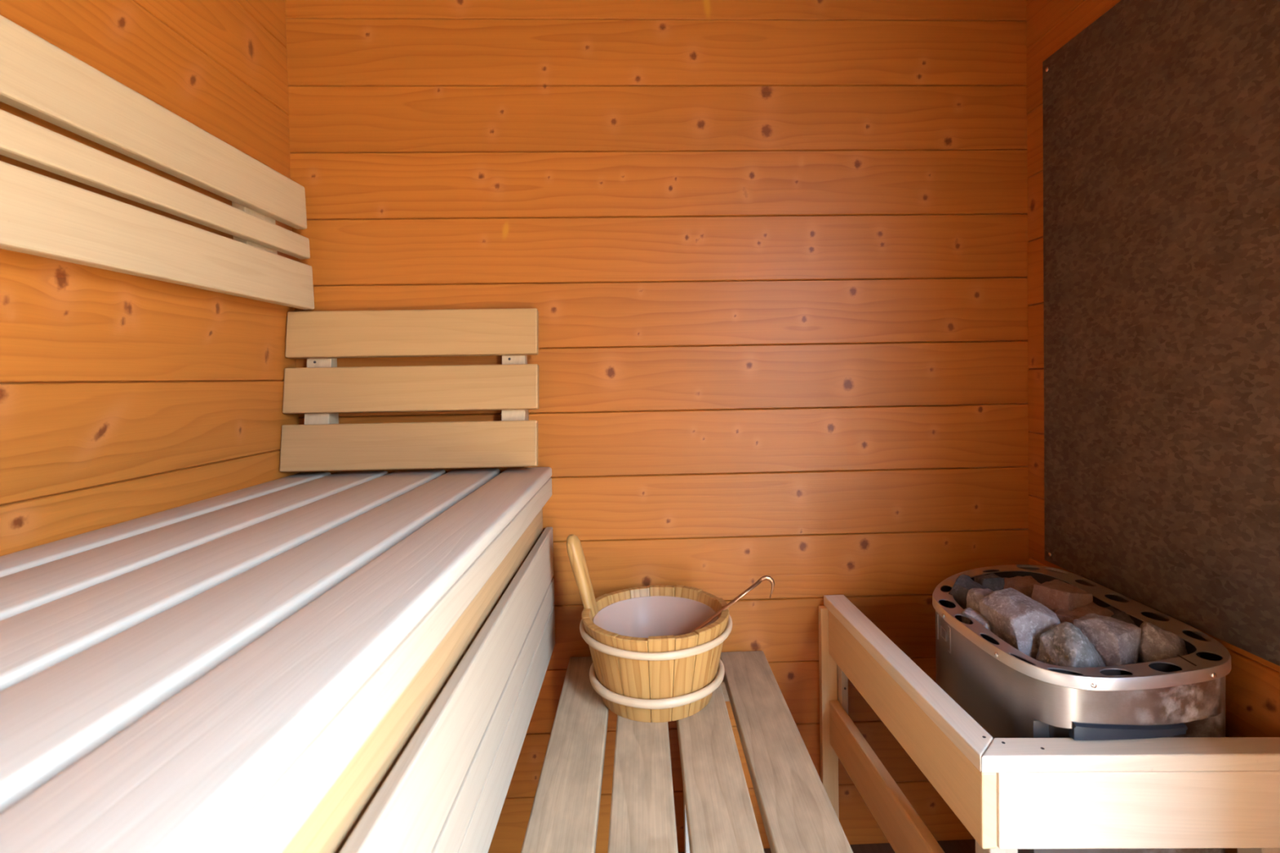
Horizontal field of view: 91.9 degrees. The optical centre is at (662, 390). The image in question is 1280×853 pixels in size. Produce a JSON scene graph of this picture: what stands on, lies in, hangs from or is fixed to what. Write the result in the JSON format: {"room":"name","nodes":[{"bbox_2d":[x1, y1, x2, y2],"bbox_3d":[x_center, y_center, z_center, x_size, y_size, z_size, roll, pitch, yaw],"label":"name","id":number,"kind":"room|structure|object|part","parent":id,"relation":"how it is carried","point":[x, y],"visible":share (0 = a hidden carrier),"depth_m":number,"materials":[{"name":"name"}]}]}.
{"room":"spa","nodes":[
{"label":"spa","id":0,"kind":"room"},
{"bbox_2d":[0,0,299,556],"bbox_3d":[-0.738,0.025,0.128,0.046,2.150,2.306,-1,1,-2],"label":"wall","id":1,"kind":"structure","parent":0,"point":[124,397],"depth_m":0.89,"materials":[{"name":"brown wood"}]},
{"bbox_2d":[0,14,314,310],"bbox_3d":[-0.702,-0.267,0.338,0.051,0.246,1.836,-1,1,-2],"label":"sauna backrest","id":2,"kind":"object","parent":1,"relation":"attached to","point":[42,215],"visible":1,"depth_m":0.81,"materials":[{"name":"beige wood"}]},
{"bbox_2d":[284,0,1044,852],"bbox_3d":[0.015,-0.015,1.330,1.626,2.150,0.046,-1,1,-2],"label":"wall","id":3,"kind":"structure","parent":0,"point":[771,255],"depth_m":1.31,"materials":[{"name":"brown wood"}]},
{"bbox_2d":[678,839,975,852],"bbox_3d":[0.074,1.045,0.198,1.626,0.060,2.346,-1,1,-2],"label":"floor","id":4,"kind":"structure","parent":0,"point":[953,846],"depth_m":1.33,"materials":[{"name":"brown wood"}]},
{"bbox_2d":[0,466,551,852],"bbox_3d":[-0.452,0.601,0.389,0.520,0.837,1.823,-1,1,-2],"label":"bench","id":5,"kind":"object","parent":4,"relation":"on","point":[246,670],"visible":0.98,"depth_m":0.45,"materials":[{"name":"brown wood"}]},
{"bbox_2d":[280,308,538,471],"bbox_3d":[-0.502,-0.004,1.250,0.501,0.320,0.076,-1,1,-2],"label":"backrest","id":6,"kind":"object","parent":5,"relation":"on","point":[322,390],"visible":1,"depth_m":1.23,"materials":[{"name":"beige wood"}]},
{"bbox_2d":[338,527,555,852],"bbox_3d":[-0.207,0.429,0.392,0.022,0.248,1.820,-1,1,-2],"label":"skirt","id":7,"kind":"object","parent":5,"relation":"attached to","point":[446,792],"visible":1,"depth_m":0.69,"materials":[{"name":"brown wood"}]},
{"bbox_2d":[520,650,853,852],"bbox_3d":[0.041,0.791,0.519,0.411,0.434,1.600,-1,1,-2],"label":"bench","id":8,"kind":"object","parent":4,"relation":"on","point":[798,815],"visible":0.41,"depth_m":0.91,"materials":[{"name":"beige wood"}]},
{"bbox_2d":[566,534,732,722],"bbox_3d":[-0.014,0.417,1.149,0.283,0.288,0.283,-2,2,-34],"label":"bucket","id":9,"kind":"object","parent":8,"relation":"on","point":[647,664],"visible":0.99,"depth_m":1.07,"materials":[{"name":"brown wood"}]},
{"bbox_3d":[-0.148,0.376,1.178,0.066,0.202,0.040,-1,1,13],"label":"handle","id":10,"kind":"part","parent":9,"relation":"part of","materials":[{"name":"brown wood"}]},
{"bbox_2d":[689,575,774,633],"bbox_3d":[0.079,0.421,1.141,0.258,0.155,0.054,-1,1,-2],"label":"ladle","id":11,"kind":"object","parent":9,"relation":"in","point":[770,579],"visible":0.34,"depth_m":1.14,"materials":[{"name":"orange metal"}]},
{"bbox_3d":[0.060,0.808,1.260,0.035,0.367,0.040,-1,1,-2],"label":"leg","id":12,"kind":"part","parent":8,"relation":"part of","materials":[{"name":"beige wood"}]},
{"bbox_2d":[818,595,1279,852],"bbox_3d":[0.578,0.714,1.047,0.460,0.547,0.590,-1,1,-2],"label":"guard rail","id":13,"kind":"object","parent":4,"relation":"on","point":[1011,794],"visible":0.92,"depth_m":0.77,"materials":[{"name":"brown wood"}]},
{"bbox_3d":[0.390,0.454,1.047,0.044,0.021,0.568,-1,1,-5],"label":"rail","id":14,"kind":"part","parent":13,"relation":"part of","materials":[{"name":"brown wood"}]},
{"bbox_3d":[0.436,0.733,0.808,0.037,0.524,0.036,-1,1,-2],"label":"post","id":15,"kind":"part","parent":13,"relation":"part of","materials":[{"name":"beige wood"}]},
{"bbox_3d":[0.604,0.457,0.778,0.421,0.021,0.040,-1,1,1],"label":"rail","id":16,"kind":"part","parent":13,"relation":"part of","materials":[{"name":"brown wood"}]},
{"bbox_3d":[0.779,0.727,0.803,0.037,0.524,0.035,-1,1,-2],"label":"post","id":17,"kind":"part","parent":13,"relation":"part of","materials":[{"name":"beige wood"}]},
{"bbox_2d":[1026,0,1279,852],"bbox_3d":[0.836,-0.013,0.613,0.046,2.150,1.446,-1,1,-2],"label":"wall","id":18,"kind":"structure","parent":0,"point":[1252,684],"depth_m":1.28,"materials":[{"name":"brown wood"}]},
{"bbox_2d":[932,564,1231,852],"bbox_3d":[0.634,0.510,1.011,0.351,0.314,0.460,-1,1,-2],"label":"heater","id":19,"kind":"object","parent":18,"relation":"attached to","point":[1009,693],"visible":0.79,"depth_m":0.82,"materials":[{"name":"silver metal"}]},
{"bbox_3d":[0.465,0.401,1.024,0.004,0.042,0.057,-1,1,6],"label":"rating plate","id":20,"kind":"part","parent":19,"relation":"part of","materials":[{"name":"silver metal"}]},
{"bbox_2d":[946,573,985,609],"bbox_3d":[0.531,0.359,1.071,0.048,0.067,0.067,-2,2,-38],"label":"stone","id":21,"kind":"object","parent":19,"relation":"in","point":[963,584],"visible":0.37,"depth_m":1.07,"materials":[{"name":"grey stone"}]},
{"bbox_2d":[960,607,991,631],"bbox_3d":[0.499,0.370,0.982,0.030,0.040,0.051,-2,1,-30],"label":"stone","id":22,"kind":"object","parent":19,"relation":"in","point":[969,611],"visible":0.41,"depth_m":0.98,"materials":[{"name":"grey stone"}]},
{"bbox_2d":[966,588,993,612],"bbox_3d":[0.532,0.356,1.012,0.049,0.060,0.058,-1,1,-10],"label":"stone","id":23,"kind":"object","parent":19,"relation":"in","point":[974,595],"visible":0.3,"depth_m":1.02,"materials":[{"name":"stone"}]},
{"bbox_2d":[973,573,1004,591],"bbox_3d":[0.593,0.357,1.126,0.044,0.046,0.038,-1,1,-2],"label":"stone","id":24,"kind":"object","parent":19,"relation":"in","point":[991,581],"visible":0.46,"depth_m":1.11,"materials":[{"name":"grey stone"}]},
{"bbox_2d":[978,587,1061,659],"bbox_3d":[0.558,0.362,0.948,0.108,0.093,0.093,-1,1,-2],"label":"stone","id":25,"kind":"object","parent":19,"relation":"in","point":[1020,620],"visible":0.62,"depth_m":0.92,"materials":[{"name":"grey stone"}]},
{"bbox_2d":[1003,575,1040,598],"bbox_3d":[0.643,0.355,1.106,0.066,0.038,0.048,-1,1,-2],"label":"stone","id":26,"kind":"object","parent":19,"relation":"in","point":[1024,584],"visible":0.35,"depth_m":1.10,"materials":[{"name":"brown stone"}]},
{"bbox_2d":[1031,579,1093,612],"bbox_3d":[0.666,0.354,1.035,0.083,0.062,0.070,-1,1,-21],"label":"stone","id":27,"kind":"object","parent":19,"relation":"in","point":[1055,594],"visible":0.56,"depth_m":1.01,"materials":[{"name":"brown stone"}]},
{"bbox_2d":[1035,621,1106,667],"bbox_3d":[0.578,0.367,0.871,0.084,0.078,0.069,-1,1,-19],"label":"stone","id":28,"kind":"object","parent":19,"relation":"in","point":[1064,645],"visible":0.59,"depth_m":0.86,"materials":[{"name":"grey stone"}]},
{"bbox_2d":[1054,608,1087,625],"bbox_3d":[0.642,0.370,0.960,0.059,0.050,0.061,0,2,41],"label":"stone","id":29,"kind":"object","parent":19,"relation":"in","point":[1064,615],"visible":0.15,"depth_m":0.96,"materials":[{"name":"brown stone"}]},
{"bbox_2d":[1072,602,1114,617],"bbox_3d":[0.689,0.365,0.995,0.068,0.037,0.048,-1,1,-18],"label":"stone","id":30,"kind":"object","parent":19,"relation":"in","point":[1091,608],"visible":0.34,"depth_m":0.99,"materials":[{"name":"brown stone"}]},
{"bbox_2d":[1073,613,1141,666],"bbox_3d":[0.640,0.364,0.897,0.072,0.070,0.074,-2,2,-36],"label":"stone","id":31,"kind":"object","parent":19,"relation":"in","point":[1117,642],"visible":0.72,"depth_m":0.88,"materials":[{"name":"grey stone"}]},
{"bbox_2d":[1104,605,1135,625],"bbox_3d":[0.737,0.376,0.991,0.062,0.047,0.054,-1,1,-21],"label":"stone","id":32,"kind":"object","parent":19,"relation":"in","point":[1121,615],"visible":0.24,"depth_m":0.98,"materials":[{"name":"brown stone"}]},
{"bbox_2d":[1138,621,1187,662],"bbox_3d":[0.716,0.367,0.889,0.079,0.067,0.062,-1,1,-2],"label":"stone","id":33,"kind":"object","parent":19,"relation":"in","point":[1157,643],"visible":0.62,"depth_m":0.87,"materials":[{"name":"brown stone"}]},
{"bbox_2d":[1042,0,1279,666],"bbox_3d":[0.797,-0.151,0.878,0.008,1.020,0.784,-1,1,-2],"label":"shield","id":34,"kind":"object","parent":18,"relation":"attached to","point":[1162,117],"visible":1,"depth_m":0.97,"materials":[{"name":"brown"}]}
]}

